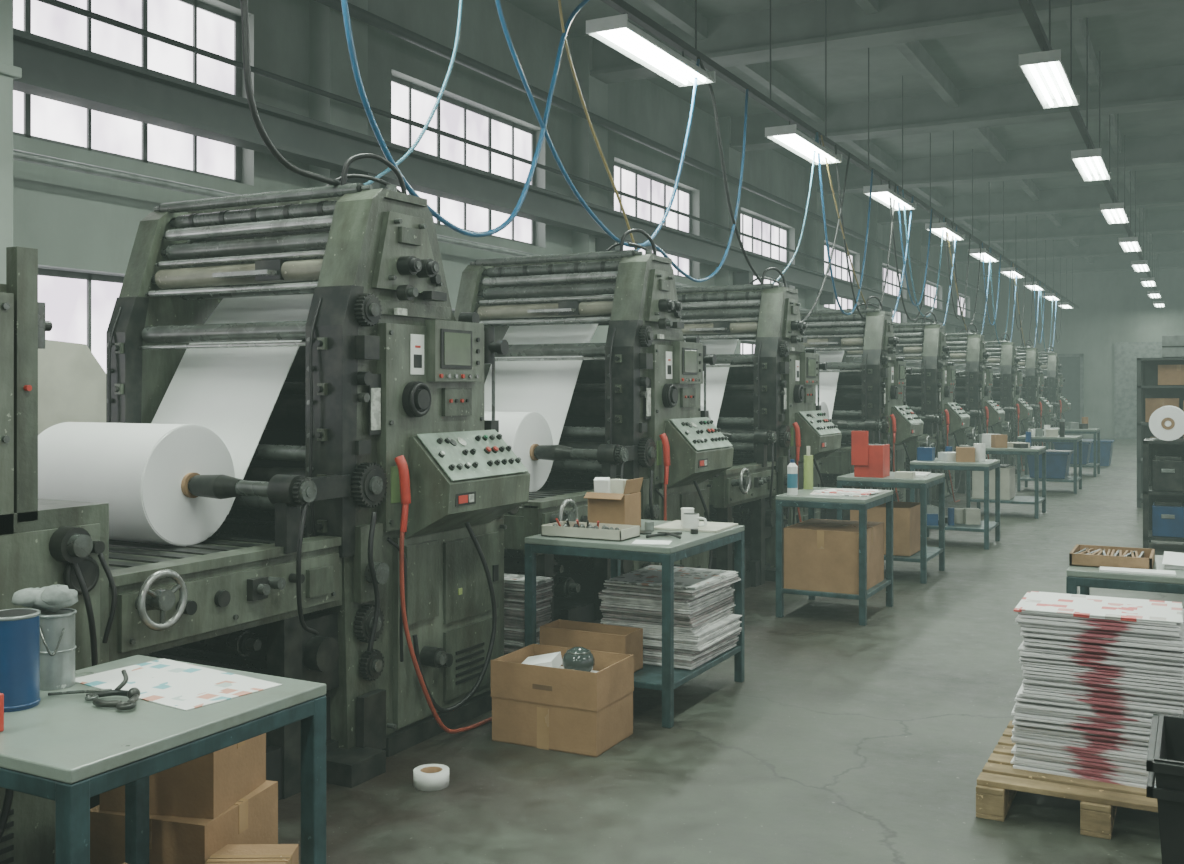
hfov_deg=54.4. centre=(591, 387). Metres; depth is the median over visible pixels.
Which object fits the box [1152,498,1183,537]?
crate
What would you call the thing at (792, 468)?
bottle
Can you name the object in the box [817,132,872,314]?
air hose
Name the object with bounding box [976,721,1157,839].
wooden pallet
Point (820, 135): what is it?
air hose
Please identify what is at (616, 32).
fluorescent light
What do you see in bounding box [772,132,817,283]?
air hose
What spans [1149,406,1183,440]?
paper roll
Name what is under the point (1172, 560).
sheet
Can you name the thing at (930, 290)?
window
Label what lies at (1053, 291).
air hose
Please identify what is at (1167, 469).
crate
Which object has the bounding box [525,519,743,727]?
work table
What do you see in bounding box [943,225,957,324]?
air hose
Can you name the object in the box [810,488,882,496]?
printed sheets
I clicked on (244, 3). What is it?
air hose
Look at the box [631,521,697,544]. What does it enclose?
clutter
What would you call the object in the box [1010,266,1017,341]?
air hose
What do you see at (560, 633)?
cardboard box
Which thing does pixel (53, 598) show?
rag
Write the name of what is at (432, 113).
air hose
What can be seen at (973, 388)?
press
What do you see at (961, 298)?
window
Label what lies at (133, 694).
wrench
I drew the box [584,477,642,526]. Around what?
carton
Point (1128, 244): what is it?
fluorescent light
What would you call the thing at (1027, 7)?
conduit
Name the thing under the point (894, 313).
air hose
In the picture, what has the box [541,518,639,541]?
tray
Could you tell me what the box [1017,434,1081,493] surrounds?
work table
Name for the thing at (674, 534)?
pliers
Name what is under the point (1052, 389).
press
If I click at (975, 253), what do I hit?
fluorescent light
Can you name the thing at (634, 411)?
press
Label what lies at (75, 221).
wall
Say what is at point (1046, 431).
clutter
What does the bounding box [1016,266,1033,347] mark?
air hose
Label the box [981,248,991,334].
air hose
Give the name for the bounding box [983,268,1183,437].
wall
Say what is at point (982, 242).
air hose
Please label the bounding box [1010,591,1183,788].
printed sheets
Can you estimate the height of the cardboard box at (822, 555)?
0.423 m
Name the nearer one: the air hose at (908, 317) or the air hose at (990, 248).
the air hose at (908, 317)
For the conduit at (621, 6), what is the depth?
11.22 m
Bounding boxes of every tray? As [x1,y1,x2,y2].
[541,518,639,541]
[1069,544,1154,568]
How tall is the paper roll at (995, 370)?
1.350 m
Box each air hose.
[240,0,350,185]
[341,0,588,237]
[363,0,462,184]
[495,0,699,247]
[558,0,636,248]
[635,89,748,282]
[697,56,760,283]
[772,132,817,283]
[802,153,849,321]
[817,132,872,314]
[820,135,867,307]
[834,144,895,320]
[888,180,932,320]
[892,196,913,321]
[897,186,931,305]
[902,189,944,316]
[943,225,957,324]
[945,218,970,318]
[946,221,966,331]
[951,222,981,325]
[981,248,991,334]
[982,242,1000,324]
[989,247,1011,343]
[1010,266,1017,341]
[1012,262,1025,329]
[1013,263,1024,344]
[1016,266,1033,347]
[1034,278,1044,343]
[1034,281,1039,347]
[1040,281,1053,351]
[1052,292,1056,350]
[1053,291,1061,341]
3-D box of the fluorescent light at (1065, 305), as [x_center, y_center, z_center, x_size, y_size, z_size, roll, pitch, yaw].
[13.721,-2.445,33.353,0.300,0.190,1.550,0,0,28]
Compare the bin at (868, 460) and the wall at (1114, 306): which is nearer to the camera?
the bin at (868, 460)
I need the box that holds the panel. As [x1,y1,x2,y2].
[38,340,105,434]
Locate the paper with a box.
[522,652,597,672]
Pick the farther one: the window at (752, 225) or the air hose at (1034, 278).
the air hose at (1034, 278)
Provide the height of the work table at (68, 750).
0.800 m
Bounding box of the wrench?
[48,670,139,709]
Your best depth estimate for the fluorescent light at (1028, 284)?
26.79 m
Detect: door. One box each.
[1039,354,1083,437]
[1114,342,1162,438]
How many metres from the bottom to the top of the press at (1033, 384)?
2.651 m
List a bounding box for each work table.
[0,655,325,863]
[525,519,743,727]
[776,487,892,625]
[837,472,944,583]
[910,458,999,549]
[966,446,1045,518]
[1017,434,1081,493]
[1046,428,1099,476]
[1066,555,1183,594]
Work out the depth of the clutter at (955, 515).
11.79 m
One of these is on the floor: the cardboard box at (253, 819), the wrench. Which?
the cardboard box at (253, 819)
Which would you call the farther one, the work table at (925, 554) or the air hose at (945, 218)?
the air hose at (945, 218)
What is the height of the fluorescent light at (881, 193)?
0.190 m
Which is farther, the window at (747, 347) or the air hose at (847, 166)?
the window at (747, 347)
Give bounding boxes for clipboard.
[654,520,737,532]
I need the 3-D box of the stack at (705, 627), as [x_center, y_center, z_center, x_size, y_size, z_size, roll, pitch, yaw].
[0.423,1.196,6.088,0.581,0.407,0.643,0,0,28]
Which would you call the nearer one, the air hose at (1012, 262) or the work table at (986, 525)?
the work table at (986, 525)
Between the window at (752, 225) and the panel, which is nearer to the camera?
the panel
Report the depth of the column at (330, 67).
13.45 m
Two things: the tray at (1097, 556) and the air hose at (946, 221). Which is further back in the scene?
the air hose at (946, 221)
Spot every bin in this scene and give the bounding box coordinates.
[851,431,889,477]
[1146,714,1183,863]
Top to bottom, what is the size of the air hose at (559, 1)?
1.638 m
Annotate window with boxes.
[13,0,240,182]
[38,268,123,372]
[391,76,534,245]
[614,162,690,278]
[741,211,787,286]
[741,341,754,353]
[824,243,853,309]
[883,266,900,322]
[925,282,937,323]
[958,295,965,316]
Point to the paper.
(554, 660)
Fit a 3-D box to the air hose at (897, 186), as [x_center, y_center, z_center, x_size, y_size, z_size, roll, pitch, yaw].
[4.346,-1.827,15.460,0.022,1.454,2.121,0,0,28]
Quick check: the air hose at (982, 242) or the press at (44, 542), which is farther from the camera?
the air hose at (982, 242)
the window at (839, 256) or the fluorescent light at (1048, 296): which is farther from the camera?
the fluorescent light at (1048, 296)
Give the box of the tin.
[40,608,76,689]
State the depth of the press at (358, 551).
5.05 m
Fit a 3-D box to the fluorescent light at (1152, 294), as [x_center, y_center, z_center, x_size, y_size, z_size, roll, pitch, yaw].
[15.115,-2.565,30.920,0.300,0.190,1.550,0,0,28]
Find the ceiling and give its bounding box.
[505,0,1183,246]
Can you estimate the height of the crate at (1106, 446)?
0.520 m
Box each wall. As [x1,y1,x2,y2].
[13,0,973,353]
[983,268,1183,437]
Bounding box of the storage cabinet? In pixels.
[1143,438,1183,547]
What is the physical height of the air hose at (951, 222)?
1.543 m
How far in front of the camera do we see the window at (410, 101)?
11.75 m
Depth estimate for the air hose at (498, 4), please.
7.05 m
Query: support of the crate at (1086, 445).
on the work table at (1094, 431)
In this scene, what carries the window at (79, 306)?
in the wall at (75, 221)
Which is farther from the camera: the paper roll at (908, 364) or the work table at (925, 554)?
the paper roll at (908, 364)
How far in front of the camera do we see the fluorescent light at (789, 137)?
11.19 m
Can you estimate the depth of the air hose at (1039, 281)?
27.07 m
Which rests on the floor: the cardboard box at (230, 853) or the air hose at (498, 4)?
the cardboard box at (230, 853)
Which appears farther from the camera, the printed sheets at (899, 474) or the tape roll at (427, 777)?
the printed sheets at (899, 474)
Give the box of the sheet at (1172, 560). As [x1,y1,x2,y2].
[1162,551,1183,569]
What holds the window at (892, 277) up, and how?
in the wall at (75, 221)
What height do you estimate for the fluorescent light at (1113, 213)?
0.190 m
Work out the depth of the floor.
4.95 m
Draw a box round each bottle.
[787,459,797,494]
[804,446,812,488]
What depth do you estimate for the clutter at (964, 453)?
11.76 m
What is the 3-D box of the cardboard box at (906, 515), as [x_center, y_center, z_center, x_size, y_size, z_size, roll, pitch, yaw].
[2.544,1.200,9.909,0.500,0.400,0.550,0,0,28]
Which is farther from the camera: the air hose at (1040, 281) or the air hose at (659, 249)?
the air hose at (1040, 281)
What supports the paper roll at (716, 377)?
on the press at (769, 414)
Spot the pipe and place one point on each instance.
(358, 13)
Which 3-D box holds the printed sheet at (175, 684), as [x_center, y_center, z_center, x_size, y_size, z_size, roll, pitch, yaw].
[-1.133,0.798,3.121,0.520,0.002,0.300,0,0,35]
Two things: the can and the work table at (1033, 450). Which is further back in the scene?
the work table at (1033, 450)
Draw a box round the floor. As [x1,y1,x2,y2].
[278,438,1183,863]
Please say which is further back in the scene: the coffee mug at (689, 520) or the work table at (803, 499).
the work table at (803, 499)
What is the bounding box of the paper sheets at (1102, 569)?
[1099,566,1175,575]
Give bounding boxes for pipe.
[13,0,992,318]
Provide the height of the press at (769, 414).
2.651 m
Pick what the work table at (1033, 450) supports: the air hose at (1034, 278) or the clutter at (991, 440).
the clutter at (991, 440)
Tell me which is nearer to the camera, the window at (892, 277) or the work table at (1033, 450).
the work table at (1033, 450)
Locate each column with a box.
[0,0,21,283]
[309,0,982,353]
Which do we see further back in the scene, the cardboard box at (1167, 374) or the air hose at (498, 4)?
the cardboard box at (1167, 374)
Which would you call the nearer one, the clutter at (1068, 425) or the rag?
the rag
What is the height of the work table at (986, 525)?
0.850 m
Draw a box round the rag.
[11,584,77,612]
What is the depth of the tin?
3.05 m
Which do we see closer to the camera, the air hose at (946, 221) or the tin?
the tin
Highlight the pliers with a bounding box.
[646,532,681,538]
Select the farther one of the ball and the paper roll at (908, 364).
the paper roll at (908, 364)
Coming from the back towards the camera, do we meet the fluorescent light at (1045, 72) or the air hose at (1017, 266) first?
the air hose at (1017, 266)
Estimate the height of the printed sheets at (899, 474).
0.049 m
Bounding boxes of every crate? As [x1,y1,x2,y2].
[972,464,1014,499]
[1027,450,1072,478]
[1052,441,1092,464]
[1082,439,1113,465]
[1152,454,1183,491]
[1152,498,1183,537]
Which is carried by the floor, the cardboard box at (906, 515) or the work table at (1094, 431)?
the work table at (1094, 431)
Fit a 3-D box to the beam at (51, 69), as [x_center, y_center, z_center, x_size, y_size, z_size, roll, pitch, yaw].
[2.746,-1.810,18.341,0.280,0.500,45.000,0,0,28]
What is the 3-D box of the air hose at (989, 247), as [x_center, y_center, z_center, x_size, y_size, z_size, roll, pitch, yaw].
[7.850,-1.692,22.092,0.022,1.723,2.721,0,0,28]
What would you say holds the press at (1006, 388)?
on the floor
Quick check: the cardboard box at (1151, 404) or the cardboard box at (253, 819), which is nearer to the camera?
the cardboard box at (253, 819)
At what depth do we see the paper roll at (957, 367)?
22.48 m
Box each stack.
[504,573,553,654]
[598,565,741,669]
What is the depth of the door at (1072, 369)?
36.98 m
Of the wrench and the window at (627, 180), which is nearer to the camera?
the wrench
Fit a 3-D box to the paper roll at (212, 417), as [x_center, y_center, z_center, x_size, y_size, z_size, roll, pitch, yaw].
[-1.819,-0.025,5.221,0.785,1.350,1.193,0,0,28]
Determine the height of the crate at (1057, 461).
0.410 m
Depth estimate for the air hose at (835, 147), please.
12.64 m
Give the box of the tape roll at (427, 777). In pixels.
[413,764,448,790]
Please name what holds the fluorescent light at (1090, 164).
hanging from the conduit at (1027, 7)
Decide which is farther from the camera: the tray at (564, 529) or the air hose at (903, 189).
the air hose at (903, 189)
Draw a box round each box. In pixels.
[0,693,3,731]
[90,780,277,863]
[100,733,265,818]
[205,844,298,863]
[491,644,633,757]
[540,619,642,672]
[784,518,883,594]
[850,501,919,556]
[1145,398,1178,421]
[1158,365,1183,384]
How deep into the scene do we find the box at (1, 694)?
2.67 m
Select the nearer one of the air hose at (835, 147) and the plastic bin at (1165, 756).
the plastic bin at (1165, 756)
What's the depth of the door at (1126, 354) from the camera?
36.23 m
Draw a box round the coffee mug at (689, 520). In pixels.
[682,513,706,528]
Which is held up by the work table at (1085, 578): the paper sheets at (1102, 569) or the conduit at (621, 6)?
the paper sheets at (1102, 569)
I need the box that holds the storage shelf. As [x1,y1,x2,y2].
[1137,358,1183,507]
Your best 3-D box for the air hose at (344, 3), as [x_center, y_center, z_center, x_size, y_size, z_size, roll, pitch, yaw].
[-0.551,-1.686,6.192,0.028,1.789,2.563,0,0,28]
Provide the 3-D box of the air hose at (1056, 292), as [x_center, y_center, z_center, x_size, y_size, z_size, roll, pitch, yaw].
[11.883,-1.624,29.726,0.026,1.864,2.181,0,0,28]
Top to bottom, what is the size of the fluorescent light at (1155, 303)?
0.190 m
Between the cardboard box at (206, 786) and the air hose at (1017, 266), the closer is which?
the cardboard box at (206, 786)
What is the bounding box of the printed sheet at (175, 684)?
[75,659,281,710]
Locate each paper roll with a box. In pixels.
[38,280,314,545]
[484,295,597,491]
[684,317,740,425]
[805,334,843,418]
[906,362,921,366]
[956,366,965,369]
[992,368,999,372]
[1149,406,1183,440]
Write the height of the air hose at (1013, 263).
1.684 m
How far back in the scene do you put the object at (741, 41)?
16.18 m
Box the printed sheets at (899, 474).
[895,471,930,478]
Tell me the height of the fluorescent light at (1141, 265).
0.190 m
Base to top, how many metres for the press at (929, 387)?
2.651 m
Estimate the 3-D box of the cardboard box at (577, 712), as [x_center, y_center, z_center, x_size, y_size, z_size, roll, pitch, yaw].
[-0.134,1.417,5.270,0.538,0.367,0.386,0,0,27]
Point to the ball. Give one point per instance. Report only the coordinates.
(575, 658)
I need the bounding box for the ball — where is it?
[562,647,594,671]
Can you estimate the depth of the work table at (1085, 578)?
5.35 m
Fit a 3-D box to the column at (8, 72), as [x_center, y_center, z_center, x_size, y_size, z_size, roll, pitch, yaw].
[-3.340,-0.375,6.255,0.310,3.950,0.320,0,0,28]
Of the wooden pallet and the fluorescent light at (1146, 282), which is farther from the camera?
the fluorescent light at (1146, 282)
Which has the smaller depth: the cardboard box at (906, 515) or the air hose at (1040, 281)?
the cardboard box at (906, 515)
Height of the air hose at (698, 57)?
1.642 m
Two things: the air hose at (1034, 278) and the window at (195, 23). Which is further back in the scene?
the air hose at (1034, 278)
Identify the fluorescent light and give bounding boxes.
[586,13,714,86]
[765,121,841,164]
[863,180,915,210]
[925,218,964,240]
[968,244,999,261]
[1000,267,1024,277]
[1019,47,1079,108]
[1023,278,1044,290]
[1042,290,1060,300]
[1057,299,1073,308]
[1071,144,1110,180]
[1100,198,1129,223]
[1118,233,1141,251]
[1131,257,1150,271]
[1140,277,1156,286]
[1147,290,1161,297]
[1153,301,1165,306]
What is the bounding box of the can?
[0,608,40,711]
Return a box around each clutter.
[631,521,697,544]
[917,443,985,461]
[927,505,980,525]
[979,432,1030,447]
[1028,422,1064,436]
[1060,417,1087,428]
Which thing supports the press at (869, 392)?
on the floor
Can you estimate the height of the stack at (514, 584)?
0.587 m
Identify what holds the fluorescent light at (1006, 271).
hanging from the conduit at (621, 6)
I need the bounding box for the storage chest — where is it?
[1162,335,1183,357]
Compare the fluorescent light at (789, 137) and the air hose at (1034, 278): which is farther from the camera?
the air hose at (1034, 278)
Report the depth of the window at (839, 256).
24.06 m
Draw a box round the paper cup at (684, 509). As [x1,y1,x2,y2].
[681,507,693,524]
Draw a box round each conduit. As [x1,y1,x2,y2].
[601,0,1078,308]
[1018,0,1161,300]
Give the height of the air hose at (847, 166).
1.959 m
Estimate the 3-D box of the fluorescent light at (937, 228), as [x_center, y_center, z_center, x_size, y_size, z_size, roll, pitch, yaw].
[5.428,-2.445,17.660,0.300,0.190,1.550,0,0,28]
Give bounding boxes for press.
[0,246,116,863]
[90,153,529,808]
[454,229,733,623]
[676,267,841,593]
[800,296,923,519]
[842,312,969,507]
[904,324,1004,493]
[954,333,1032,473]
[991,340,1052,465]
[1017,346,1070,449]
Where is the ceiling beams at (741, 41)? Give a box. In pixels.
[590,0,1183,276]
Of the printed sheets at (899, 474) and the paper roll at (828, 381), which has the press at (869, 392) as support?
the paper roll at (828, 381)
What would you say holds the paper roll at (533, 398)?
on the press at (634, 411)
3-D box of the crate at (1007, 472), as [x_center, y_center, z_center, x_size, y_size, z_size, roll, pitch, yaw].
[5.115,1.190,14.658,0.450,0.419,0.500,0,0,28]
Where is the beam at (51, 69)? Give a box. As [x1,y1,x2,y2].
[13,28,995,339]

